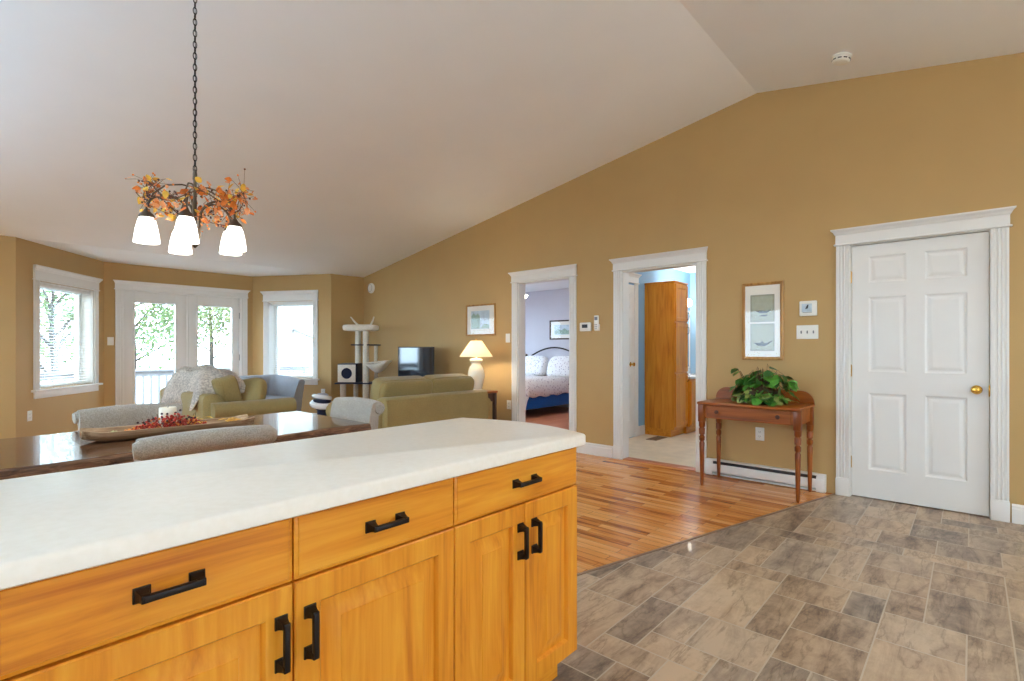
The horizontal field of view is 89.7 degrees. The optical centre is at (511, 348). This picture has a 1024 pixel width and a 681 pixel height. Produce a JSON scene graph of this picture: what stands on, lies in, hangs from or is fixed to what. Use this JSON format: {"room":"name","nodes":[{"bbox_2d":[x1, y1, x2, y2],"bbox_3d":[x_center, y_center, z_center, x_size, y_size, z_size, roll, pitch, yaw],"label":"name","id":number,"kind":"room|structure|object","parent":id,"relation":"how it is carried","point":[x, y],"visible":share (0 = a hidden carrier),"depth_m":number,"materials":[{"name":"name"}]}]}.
{"room":"kitchen","nodes":[
{"label":"kitchen","id":0,"kind":"room"},
{"bbox_2d":[0,235,15,438],"bbox_3d":[-6.621,0.010,4.566,0.220,2.580,3.190,0,0,42],"label":"wall","id":1,"kind":"structure","parent":0,"point":[7,243],"depth_m":5.63,"materials":[{"name":"beige paint"}]},
{"bbox_2d":[16,237,103,436],"bbox_3d":[-5.745,0.010,6.517,0.220,2.580,1.740,0,0,-11],"label":"wall","id":2,"kind":"structure","parent":0,"point":[50,415],"depth_m":6.00,"materials":[{"name":"beige paint"}]},
{"bbox_2d":[27,410,31,420],"bbox_3d":[-5.510,0.770,5.885,0.009,0.118,0.075,0,0,-11],"label":"wall outlet","id":3,"kind":"object","parent":2,"relation":"attached to","point":[29,413],"visible":1,"depth_m":5.88,"materials":[{"name":"white plastic"}]},
{"bbox_2d":[31,264,102,398],"bbox_3d":[-5.710,-0.191,6.529,0.255,1.552,1.290,0,0,-11],"label":"window","id":4,"kind":"structure","parent":2,"relation":"in","point":[40,273],"depth_m":6.84,"materials":[{"name":"white paint"}]},
{"bbox_2d":[40,283,89,387],"bbox_3d":[-5.685,-0.154,6.534,0.055,1.245,1.018,0,0,-11],"label":"window blind","id":5,"kind":"object","parent":4,"relation":"attached to","point":[43,285],"visible":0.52,"depth_m":6.52,"materials":[{"name":"white paint"}]},
{"bbox_2d":[104,262,252,406],"bbox_3d":[-5.189,0.010,8.121,0.220,2.580,2.280,0,0,42],"label":"wall","id":6,"kind":"structure","parent":0,"point":[112,271],"depth_m":7.65,"materials":[{"name":"beige paint"}]},
{"bbox_2d":[107,337,113,344],"bbox_3d":[-5.723,-0.105,7.345,0.017,0.118,0.075,0,0,42],"label":"light switch","id":7,"kind":"object","parent":6,"relation":"attached to","point":[110,340],"visible":1,"depth_m":7.35,"materials":[{"name":"white plastic"}]},
{"bbox_2d":[113,280,249,404],"bbox_3d":[-5.141,0.109,8.105,0.232,2.182,1.872,0,0,42],"label":"door","id":8,"kind":"structure","parent":6,"relation":"in","point":[186,299],"depth_m":8.01,"materials":[{"name":"white paint"}]},
{"bbox_2d":[253,274,330,412],"bbox_3d":[-3.731,0.010,8.758,1.591,2.580,0.220,0,0,12],"label":"wall","id":9,"kind":"structure","parent":0,"point":[320,282],"depth_m":8.57,"materials":[{"name":"beige paint"}]},
{"bbox_2d":[260,290,319,384],"bbox_3d":[-3.699,-0.181,8.713,1.095,1.572,0.255,0,0,12],"label":"window","id":10,"kind":"structure","parent":9,"relation":"in","point":[269,351],"depth_m":8.72,"materials":[{"name":"white paint"}]},
{"bbox_2d":[271,302,312,377],"bbox_3d":[-3.704,-0.144,8.689,0.823,1.265,0.055,0,0,12],"label":"window blind","id":11,"kind":"object","parent":10,"relation":"attached to","point":[286,303],"visible":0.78,"depth_m":8.69,"materials":[{"name":"white paint"}]},
{"bbox_2d":[331,274,363,400],"bbox_3d":[-2.824,0.010,8.818,0.220,2.580,0.710,0,0,42],"label":"wall","id":12,"kind":"structure","parent":0,"point":[347,292],"depth_m":8.66,"materials":[{"name":"beige paint"}]},
{"bbox_2d":[0,0,1023,291],"bbox_3d":[0.300,-1.845,3.788,14.540,1.230,11.450,0,0,42],"label":"ceiling","id":13,"kind":"structure","parent":0,"point":[367,136],"depth_m":4.05,"materials":[{"name":"paint"}]},
{"bbox_2d":[133,0,246,255],"bbox_3d":[-1.670,-1.289,2.737,0.457,1.514,0.435,0,0,-3],"label":"chandelier","id":14,"kind":"object","parent":13,"relation":"hanging from","point":[185,234],"visible":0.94,"depth_m":2.73,"materials":[{"name":"white glass"}]},
{"bbox_2d":[125,168,257,231],"bbox_3d":[-1.668,-0.799,2.731,0.579,0.334,0.574,0,0,-21],"label":"leaf garland","id":15,"kind":"object","parent":14,"relation":"attached to","point":[201,190],"visible":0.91,"depth_m":2.65},
{"bbox_2d":[832,52,851,65],"bbox_3d":[2.468,-2.165,3.854,0.129,0.067,0.129,0,0,-29],"label":"smoke detector","id":16,"kind":"object","parent":13,"relation":"attached to","point":[842,58],"visible":1,"depth_m":3.82,"materials":[{"name":"white plastic"}]},
{"bbox_2d":[525,288,568,375],"bbox_3d":[1.379,0.010,10.400,5.000,2.580,0.150,0,0,42],"label":"wall","id":17,"kind":"structure","parent":0,"point":[541,307],"depth_m":10.91,"materials":[{"name":"purple paint"}]},
{"bbox_2d":[550,320,568,339],"bbox_3d":[1.075,-0.385,10.556,0.760,0.400,0.022,0,0,42],"label":"framed print","id":18,"kind":"object","parent":17,"relation":"attached to","point":[559,329],"visible":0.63,"depth_m":10.64,"materials":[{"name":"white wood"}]},
{"bbox_2d":[629,269,689,437],"bbox_3d":[1.899,0.010,7.301,0.035,2.580,3.280,0,0,42],"label":"wall","id":19,"kind":"structure","parent":0,"point":[667,274],"depth_m":7.21,"materials":[{"name":"blue paint"}]},
{"bbox_2d":[629,273,641,437],"bbox_3d":[1.428,0.094,6.689,0.078,2.212,1.032,0,0,42],"label":"door","id":20,"kind":"structure","parent":19,"relation":"in","point":[633,277],"depth_m":6.97,"materials":[{"name":"white paint"}]},
{"bbox_2d":[639,425,644,435],"bbox_3d":[1.801,1.135,7.154,0.016,0.130,0.170,0,0,42],"label":"baseboard","id":21,"kind":"structure","parent":19,"relation":"attached to","point":[642,427],"depth_m":7.15,"materials":[{"name":"white paint"}]},
{"bbox_2d":[687,311,689,367],"bbox_3d":[2.523,-0.150,7.963,0.014,0.920,1.100,0,0,42],"label":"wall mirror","id":22,"kind":"object","parent":19,"relation":"attached to","point":[688,322],"visible":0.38,"depth_m":8.34,"materials":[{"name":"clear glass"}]},
{"bbox_2d":[687,312,688,366],"bbox_3d":[2.521,-0.150,7.965,0.008,0.900,1.080,0,0,42],"label":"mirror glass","id":23,"kind":"object","parent":22,"relation":"attached to","point":[688,312],"depth_m":8.34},
{"bbox_2d":[690,273,695,372],"bbox_3d":[3.898,0.010,7.614,2.530,2.580,0.150,0,0,42],"label":"wall","id":24,"kind":"structure","parent":0,"point":[692,275],"depth_m":8.36,"materials":[{"name":"blue paint"}]},
{"bbox_2d":[364,52,1023,521],"bbox_3d":[2.249,-0.580,4.709,13.260,3.560,0.120,0,0,42],"label":"wall","id":25,"kind":"structure","parent":0,"point":[762,181],"depth_m":4.67,"materials":[{"name":"beige paint"}]},
{"bbox_2d":[368,283,374,292],"bbox_3d":[-2.401,-1.025,8.751,0.176,0.176,0.045,0,0,42],"label":"wall sensor","id":26,"kind":"object","parent":25,"relation":"attached to","point":[371,287],"visible":1,"depth_m":8.72,"materials":[{"name":"white plastic"}]},
{"bbox_2d":[466,303,495,335],"bbox_3d":[-0.431,-0.388,7.008,0.560,0.430,0.022,0,0,42],"label":"framed print","id":27,"kind":"object","parent":25,"relation":"attached to","point":[480,318],"visible":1,"depth_m":7.00,"materials":[{"name":"brown wood"}]},
{"bbox_2d":[506,334,509,342],"bbox_3d":[-0.057,-0.135,6.676,0.075,0.115,0.017,0,0,42],"label":"light switch","id":28,"kind":"object","parent":25,"relation":"attached to","point":[507,335],"visible":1,"depth_m":6.68,"materials":[{"name":"white plastic"}]},
{"bbox_2d":[507,400,510,408],"bbox_3d":[-0.039,0.728,6.666,0.075,0.115,0.009,0,0,42],"label":"wall outlet","id":29,"kind":"object","parent":25,"relation":"attached to","point":[508,401],"visible":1,"depth_m":6.66,"materials":[{"name":"white plastic"}]},
{"bbox_2d":[508,264,577,451],"bbox_3d":[0.404,0.114,6.329,1.062,2.172,0.182,0,0,42],"label":"door frame","id":30,"kind":"structure","parent":25,"relation":"in","point":[519,279],"depth_m":6.46,"materials":[{"name":"white paint"}]},
{"bbox_2d":[580,322,590,330],"bbox_3d":[0.838,-0.246,5.869,0.150,0.100,0.029,0,0,42],"label":"thermostat","id":31,"kind":"object","parent":25,"relation":"attached to","point":[586,326],"visible":1,"depth_m":5.85,"materials":[{"name":"white plastic"}]},
{"bbox_2d":[577,442,612,457],"bbox_3d":[0.928,1.135,5.798,0.470,0.130,0.016,0,0,42],"label":"baseboard","id":32,"kind":"structure","parent":25,"relation":"attached to","point":[588,448],"depth_m":5.77,"materials":[{"name":"white paint"}]},
{"bbox_2d":[594,315,599,330],"bbox_3d":[0.948,-0.283,5.768,0.068,0.173,0.034,0,0,42],"label":"remote control","id":33,"kind":"object","parent":25,"relation":"attached to","point":[596,317],"visible":1,"depth_m":5.75,"materials":[{"name":"white plastic"}]},
{"bbox_2d":[609,246,707,472],"bbox_3d":[1.522,0.114,5.330,1.082,2.172,0.182,0,0,42],"label":"door frame","id":34,"kind":"structure","parent":25,"relation":"in","point":[622,267],"depth_m":5.51,"materials":[{"name":"white paint"}]},
{"bbox_2d":[755,427,763,440],"bbox_3d":[2.232,0.770,4.638,0.075,0.118,0.009,0,0,42],"label":"wall outlet","id":35,"kind":"object","parent":25,"relation":"attached to","point":[759,432],"visible":1,"depth_m":4.64,"materials":[{"name":"white plastic"}]},
{"bbox_2d":[742,281,783,359],"bbox_3d":[2.244,-0.246,4.618,0.345,0.695,0.022,0,0,42],"label":"framed print","id":36,"kind":"object","parent":25,"relation":"attached to","point":[762,302],"visible":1,"depth_m":4.61,"materials":[{"name":"brown wood"}]},
{"bbox_2d":[751,323,773,350],"bbox_3d":[2.244,-0.101,4.619,0.200,0.242,0.001,0,0,42],"label":"print","id":37,"kind":"object","parent":36,"relation":"attached to","point":[762,334],"depth_m":4.62},
{"bbox_2d":[751,294,773,321],"bbox_3d":[2.245,-0.361,4.620,0.194,0.236,0.002,0,0,42],"label":"print","id":38,"kind":"object","parent":36,"relation":"on","point":[762,305],"depth_m":4.62},
{"bbox_2d":[705,458,825,492],"bbox_3d":[2.232,1.121,4.601,0.990,0.147,0.064,0,0,42],"label":"baseboard heater","id":39,"kind":"object","parent":25,"relation":"attached to","point":[733,469],"visible":1,"depth_m":4.56,"materials":[{"name":"white paint"}]},
{"bbox_2d":[797,325,817,338],"bbox_3d":[2.512,-0.140,4.382,0.165,0.118,0.017,0,0,42],"label":"light switch","id":40,"kind":"object","parent":25,"relation":"attached to","point":[803,331],"visible":1,"depth_m":4.38,"materials":[{"name":"white plastic"}]},
{"bbox_2d":[799,300,816,315],"bbox_3d":[2.515,-0.340,4.372,0.132,0.128,0.027,0,0,42],"label":"thermostat","id":41,"kind":"object","parent":25,"relation":"attached to","point":[806,308],"visible":1,"depth_m":4.36,"materials":[{"name":"white plastic"}]},
{"bbox_2d":[830,206,1016,522],"bbox_3d":[3.066,0.114,3.914,1.094,2.172,0.127,0,0,42],"label":"door","id":42,"kind":"structure","parent":25,"relation":"in","point":[922,322],"depth_m":3.88,"materials":[{"name":"white paint"}]},
{"bbox_2d":[1012,504,1023,524],"bbox_3d":[5.222,1.135,1.962,4.765,0.130,0.016,0,0,42],"label":"baseboard","id":43,"kind":"structure","parent":25,"relation":"attached to","point":[1017,510],"depth_m":3.52,"materials":[{"name":"white paint"}]},
{"bbox_2d":[525,406,1023,680],"bbox_3d":[0.530,1.250,3.784,14.190,0.100,11.150,0,0,42],"label":"floor","id":44,"kind":"structure","parent":0,"point":[626,508],"depth_m":3.94,"materials":[{"name":"brown wood"}]},
{"bbox_2d":[72,403,182,430],"bbox_3d":[-2.076,0.767,2.893,0.631,0.870,0.533,0,0,42],"label":"dining chair","id":45,"kind":"object","parent":44,"relation":"on","point":[130,414],"visible":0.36,"depth_m":2.98,"materials":[{"name":"beige fabric"}]},
{"bbox_2d":[0,518,291,680],"bbox_3d":[-0.820,0.773,1.102,0.643,0.853,0.446,0,0,42],"label":"base cabinet","id":46,"kind":"object","parent":44,"relation":"on","point":[219,608],"visible":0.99,"depth_m":0.90,"materials":[{"name":"brown wood"}]},
{"bbox_2d":[0,411,370,479],"bbox_3d":[-1.897,0.820,2.512,0.966,0.760,2.180,0,0,42],"label":"dining table","id":47,"kind":"object","parent":44,"relation":"on","point":[60,452],"visible":0.44,"depth_m":2.34,"materials":[{"name":"brown wood"}]},
{"bbox_2d":[79,414,254,441],"bbox_3d":[-1.743,0.409,2.657,0.740,0.062,0.210,0,0,-44],"label":"dough bowl","id":48,"kind":"object","parent":47,"relation":"on","point":[91,434],"visible":0.85,"depth_m":2.54,"materials":[{"name":"brown wood"}]},
{"bbox_2d":[159,406,176,426],"bbox_3d":[-1.779,0.360,2.662,0.078,0.130,0.078,0,0,42],"label":"pillar candle","id":49,"kind":"object","parent":48,"relation":"in","point":[170,410],"visible":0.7,"depth_m":2.63,"materials":[{"name":"beige wax"}]},
{"bbox_2d":[124,409,212,430],"bbox_3d":[-1.752,0.365,2.635,0.378,0.113,0.164,0,0,-43],"label":"wreath","id":50,"kind":"object","parent":48,"relation":"in","point":[172,420],"visible":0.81,"depth_m":2.60,"materials":[{"name":"red plant"}]},
{"bbox_2d":[219,417,239,421],"bbox_3d":[-1.543,0.394,2.852,0.072,0.026,0.155,0,0,14],"label":"leaf sprig","id":51,"kind":"object","parent":48,"relation":"in","point":[228,419],"visible":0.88,"depth_m":2.84,"materials":[{"name":"orange plant"}]},
{"bbox_2d":[132,425,277,461],"bbox_3d":[-1.438,0.767,2.300,0.631,0.870,0.533,0,0,42],"label":"dining chair","id":52,"kind":"object","parent":44,"relation":"on","point":[214,439],"visible":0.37,"depth_m":2.07,"materials":[{"name":"beige fabric"}]},
{"bbox_2d":[160,375,296,419],"bbox_3d":[-3.477,0.746,6.210,1.837,0.908,0.930,0,0,42],"label":"loveseat","id":53,"kind":"object","parent":44,"relation":"on","point":[227,401],"visible":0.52,"depth_m":5.58,"materials":[{"name":"green fabric"}]},
{"bbox_2d":[159,364,246,410],"bbox_3d":[-3.628,0.417,6.053,1.388,0.482,0.801,0,0,44],"label":"fur throw","id":54,"kind":"object","parent":53,"relation":"on","point":[197,380],"visible":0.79,"depth_m":5.83,"materials":[{"name":"white fur"}]},
{"bbox_2d":[211,375,242,401],"bbox_3d":[-3.328,0.540,5.856,0.728,0.496,0.321,0,0,42],"label":"cushion","id":55,"kind":"object","parent":53,"relation":"on","point":[227,386],"depth_m":5.59,"materials":[{"name":"yellow fabric"}]},
{"bbox_2d":[241,378,266,400],"bbox_3d":[-3.022,0.525,5.864,0.479,0.384,0.273,0,0,12],"label":"throw pillow","id":56,"kind":"object","parent":53,"relation":"on","point":[256,388],"visible":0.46,"depth_m":5.80,"materials":[{"name":"green fabric"}]},
{"bbox_2d":[240,375,304,410],"bbox_3d":[-3.775,0.808,7.822,0.772,0.784,0.886,0,0,32],"label":"armchair","id":57,"kind":"object","parent":44,"relation":"on","point":[278,386],"visible":0.19,"depth_m":7.99,"materials":[{"name":"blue fabric"}]},
{"bbox_2d":[266,395,289,398],"bbox_3d":[-3.719,0.800,7.787,0.640,0.148,0.570,0,0,32],"label":"seat cushion","id":58,"kind":"object","parent":57,"relation":"on","point":[267,396],"depth_m":7.79,"materials":[{"name":"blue fabric"}]},
{"bbox_2d":[309,393,332,415],"bbox_3d":[-2.249,0.865,6.098,0.310,0.670,0.310,0,0,42],"label":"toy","id":59,"kind":"object","parent":44,"relation":"on","point":[322,400],"visible":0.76,"depth_m":6.01,"materials":[{"name":"white fabric"}]},
{"bbox_2d":[330,397,384,429],"bbox_3d":[-1.209,0.767,3.300,0.533,0.870,0.631,0,0,42],"label":"dining chair","id":60,"kind":"object","parent":44,"relation":"on","point":[360,409],"visible":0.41,"depth_m":3.41,"materials":[{"name":"white fabric"}]},
{"bbox_2d":[334,317,391,398],"bbox_3d":[-2.331,0.347,8.114,0.825,1.706,0.435,0,0,0],"label":"cat tree","id":61,"kind":"object","parent":44,"relation":"on","point":[348,373],"visible":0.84,"depth_m":7.99,"materials":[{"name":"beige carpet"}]},
{"bbox_2d":[334,381,372,383],"bbox_3d":[-2.419,0.542,8.132,0.650,0.020,0.360,0,0,0],"label":"shelf","id":62,"kind":"object","parent":61,"relation":"attached to","point":[339,382],"depth_m":7.96,"materials":[{"name":"black fabric"}]},
{"bbox_2d":[351,344,380,345],"bbox_3d":[-2.309,-0.056,8.142,0.390,0.018,0.300,0,0,0],"label":"shelf","id":63,"kind":"object","parent":61,"relation":"attached to","point":[351,344],"depth_m":8.00,"materials":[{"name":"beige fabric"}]},
{"bbox_2d":[290,478,453,680],"bbox_3d":[-0.521,0.773,1.436,0.643,0.853,0.448,0,0,42],"label":"base cabinet","id":64,"kind":"object","parent":44,"relation":"on","point":[372,581],"visible":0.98,"depth_m":1.23,"materials":[{"name":"brown wood"}]},
{"bbox_2d":[326,373,491,428],"bbox_3d":[-1.083,0.746,5.761,0.930,0.908,1.640,0,0,42],"label":"loveseat","id":65,"kind":"object","parent":44,"relation":"on","point":[415,399],"visible":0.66,"depth_m":5.39,"materials":[{"name":"green fabric"}]},
{"bbox_2d":[370,375,432,400],"bbox_3d":[-1.166,0.540,5.420,0.321,0.496,0.650,0,0,42],"label":"cushion","id":66,"kind":"object","parent":65,"relation":"on","point":[382,387],"depth_m":5.26,"materials":[{"name":"green fabric"}]},
{"bbox_2d":[423,373,473,392],"bbox_3d":[-0.753,0.540,5.882,0.321,0.496,0.650,0,0,42],"label":"cushion","id":67,"kind":"object","parent":65,"relation":"on","point":[439,383],"depth_m":5.75,"materials":[{"name":"green fabric"}]},
{"bbox_2d":[486,390,497,419],"bbox_3d":[-0.459,0.864,6.511,0.500,0.672,0.290,0,0,42],"label":"end table","id":68,"kind":"object","parent":44,"relation":"on","point":[492,394],"visible":0.17,"depth_m":6.43,"materials":[{"name":"red wood"}]},
{"bbox_2d":[460,339,492,389],"bbox_3d":[-0.450,0.202,6.469,0.416,0.652,0.416,0,0,42],"label":"table lamp","id":69,"kind":"object","parent":68,"relation":"on","point":[475,349],"visible":0.91,"depth_m":6.38,"materials":[{"name":"beige ceramic"}]},
{"bbox_2d":[451,447,576,680],"bbox_3d":[-0.175,0.773,1.823,0.643,0.853,0.589,0,0,42],"label":"base cabinet","id":70,"kind":"object","parent":44,"relation":"on","point":[515,524],"visible":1,"depth_m":1.59,"materials":[{"name":"brown wood"}]},
{"bbox_2d":[0,418,585,590],"bbox_3d":[-0.587,0.327,1.393,0.668,0.039,1.996,0,0,42],"label":"countertop","id":71,"kind":"structure","parent":70,"relation":"on","point":[56,524],"depth_m":1.15,"materials":[{"name":"white stone"}]},
{"bbox_2d":[525,347,568,417],"bbox_3d":[0.258,0.582,9.926,1.600,1.236,1.910,0,0,42],"label":"bed","id":72,"kind":"object","parent":44,"relation":"on","point":[540,391],"visible":0.38,"depth_m":9.27,"materials":[{"name":"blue fabric"}]},
{"bbox_2d":[525,356,548,375],"bbox_3d":[0.459,0.370,10.692,0.680,0.447,0.292,0,0,42],"label":"bed pillow","id":73,"kind":"object","parent":72,"relation":"on","point":[534,365],"visible":0.66,"depth_m":10.54,"materials":[{"name":"white fabric"}]},
{"bbox_2d":[525,375,568,410],"bbox_3d":[0.105,0.825,9.755,1.600,0.584,1.452,0,0,42],"label":"bedspread","id":74,"kind":"object","parent":72,"relation":"on","point":[540,391],"depth_m":9.25,"materials":[{"name":"white fabric"}]},
{"bbox_2d":[547,356,568,377],"bbox_3d":[0.996,0.370,10.212,0.680,0.447,0.292,0,0,42],"label":"bed pillow","id":75,"kind":"object","parent":72,"relation":"on","point":[558,366],"visible":0.56,"depth_m":10.15,"materials":[{"name":"white fabric"}]},
{"bbox_2d":[646,436,667,440],"bbox_3d":[1.935,1.199,6.880,0.150,0.006,0.340,0,0,42],"label":"floor vent","id":76,"kind":"object","parent":44,"relation":"in","point":[655,438],"visible":1,"depth_m":6.84,"materials":[{"name":"beige metal"}]},
{"bbox_2d":[644,280,689,436],"bbox_3d":[2.182,0.142,7.216,0.490,2.115,0.434,0,0,42],"label":"linen cabinet","id":77,"kind":"object","parent":44,"relation":"on","point":[666,302],"visible":1,"depth_m":7.07,"materials":[{"name":"brown wood"}]},
{"bbox_2d":[683,368,695,433],"bbox_3d":[2.708,0.730,7.778,0.533,0.940,1.120,0,0,42],"label":"bathroom vanity","id":78,"kind":"object","parent":44,"relation":"on","point":[691,426],"visible":0.16,"depth_m":7.26,"materials":[{"name":"brown wood"}]},
{"bbox_2d":[577,493,834,575],"bbox_3d":[1.177,1.204,3.274,3.571,0.013,0.018,0,0,-33],"label":"trim","id":79,"kind":"structure","parent":44,"relation":"on","point":[708,533],"depth_m":3.25,"materials":[{"name":"brown wood"}]},
{"bbox_2d":[697,387,814,502],"bbox_3d":[2.078,0.780,4.420,0.820,0.840,0.502,0,0,42],"label":"console table","id":80,"kind":"object","parent":44,"relation":"on","point":[795,414],"visible":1,"depth_m":4.30,"materials":[{"name":"red wood"}]},
{"bbox_2d":[730,364,799,406],"bbox_3d":[2.107,0.324,4.346,0.368,0.390,0.539,0,0,-31],"label":"potted plant","id":81,"kind":"object","parent":80,"relation":"on","point":[760,394],"visible":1,"depth_m":4.27,"materials":[{"name":"green plant"}]},
{"bbox_3d":[-1.356,0.850,7.443,1.240,0.700,0.424,0,0,42],"label":"tv stand","id":82,"kind":"object","parent":44,"relation":"on","visible":0},
{"bbox_2d":[398,347,433,376],"bbox_3d":[-1.388,0.237,7.408,0.800,0.525,0.180,0,0,42],"label":"television","id":83,"kind":"object","parent":82,"relation":"on","point":[419,361],"visible":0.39,"depth_m":7.38,"materials":[{"name":"plastic"}]},
{"bbox_2d":[552,494,1023,680],"bbox_3d":[1.499,1.200,0.417,5.131,0.001,7.418,0,0,42],"label":"tile","id":84,"kind":"structure","parent":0,"point":[731,596],"depth_m":2.41,"materials":[{"name":"tile"}]},
{"label":"outside","id":85,"kind":"structure","parent":0,"visible":0},
{"bbox_2d":[40,364,230,403],"bbox_3d":[-8.255,2.400,20.781,120.000,0.200,100.000,0,0,42],"label":"ground","id":86,"kind":"structure","parent":85,"point":[155,378],"depth_m":34.84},
{"bbox_2d":[40,302,69,382],"bbox_3d":[-19.669,0.088,18.770,5.131,4.433,4.249,0,0,-29],"label":"tree","id":87,"kind":"object","parent":86,"relation":"on","point":[41,316],"visible":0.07,"depth_m":20.11,"materials":[{"name":"green plant"}]},
{"bbox_2d":[40,289,73,381],"bbox_3d":[-11.421,0.098,12.697,1.742,4.411,1.969,0,0,11],"label":"tree","id":88,"kind":"object","parent":86,"relation":"on","point":[52,343],"visible":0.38,"depth_m":12.74,"materials":[{"name":"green plant"}]},
{"bbox_2d":[40,292,230,369],"bbox_3d":[-13.208,-1.137,18.150,5.196,6.880,5.773,0,0,42],"label":"tree","id":89,"kind":"object","parent":86,"relation":"on","point":[147,314],"visible":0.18,"depth_m":18.10,"materials":[{"name":"green plant"}]},
{"bbox_2d":[135,303,230,365],"bbox_3d":[-14.047,-0.922,23.535,6.134,6.449,5.270,0,0,-21],"label":"tree","id":90,"kind":"object","parent":86,"relation":"on","point":[210,317],"visible":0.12,"depth_m":23.00,"materials":[{"name":"green plant"}]},
{"bbox_2d":[279,306,312,374],"bbox_3d":[-5.014,-0.850,19.831,3.500,6.300,9.800,0,0,42],"label":"house","id":91,"kind":"structure","parent":86,"relation":"on","point":[287,323],"depth_m":15.82,"materials":[{"name":"white"}]},
{"bbox_2d":[292,329,312,338],"bbox_3d":[-6.303,-0.398,15.822,0.836,0.404,0.164,0,0,-17],"label":"flag pole","id":92,"kind":"object","parent":91,"relation":"attached to","point":[293,330],"visible":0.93,"depth_m":15.71,"materials":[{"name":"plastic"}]},
{"bbox_3d":[-6.841,1.835,8.926,3.096,0.930,8.400,0,0,42],"label":"deck","id":93,"kind":"object","parent":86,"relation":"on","visible":0},
{"bbox_2d":[40,365,310,403],"bbox_3d":[-7.924,0.900,9.893,0.140,0.940,8.400,0,0,42],"label":"deck railing","id":94,"kind":"object","parent":93,"relation":"on","point":[150,373],"visible":0.16,"depth_m":10.50,"materials":[{"name":"paint"}]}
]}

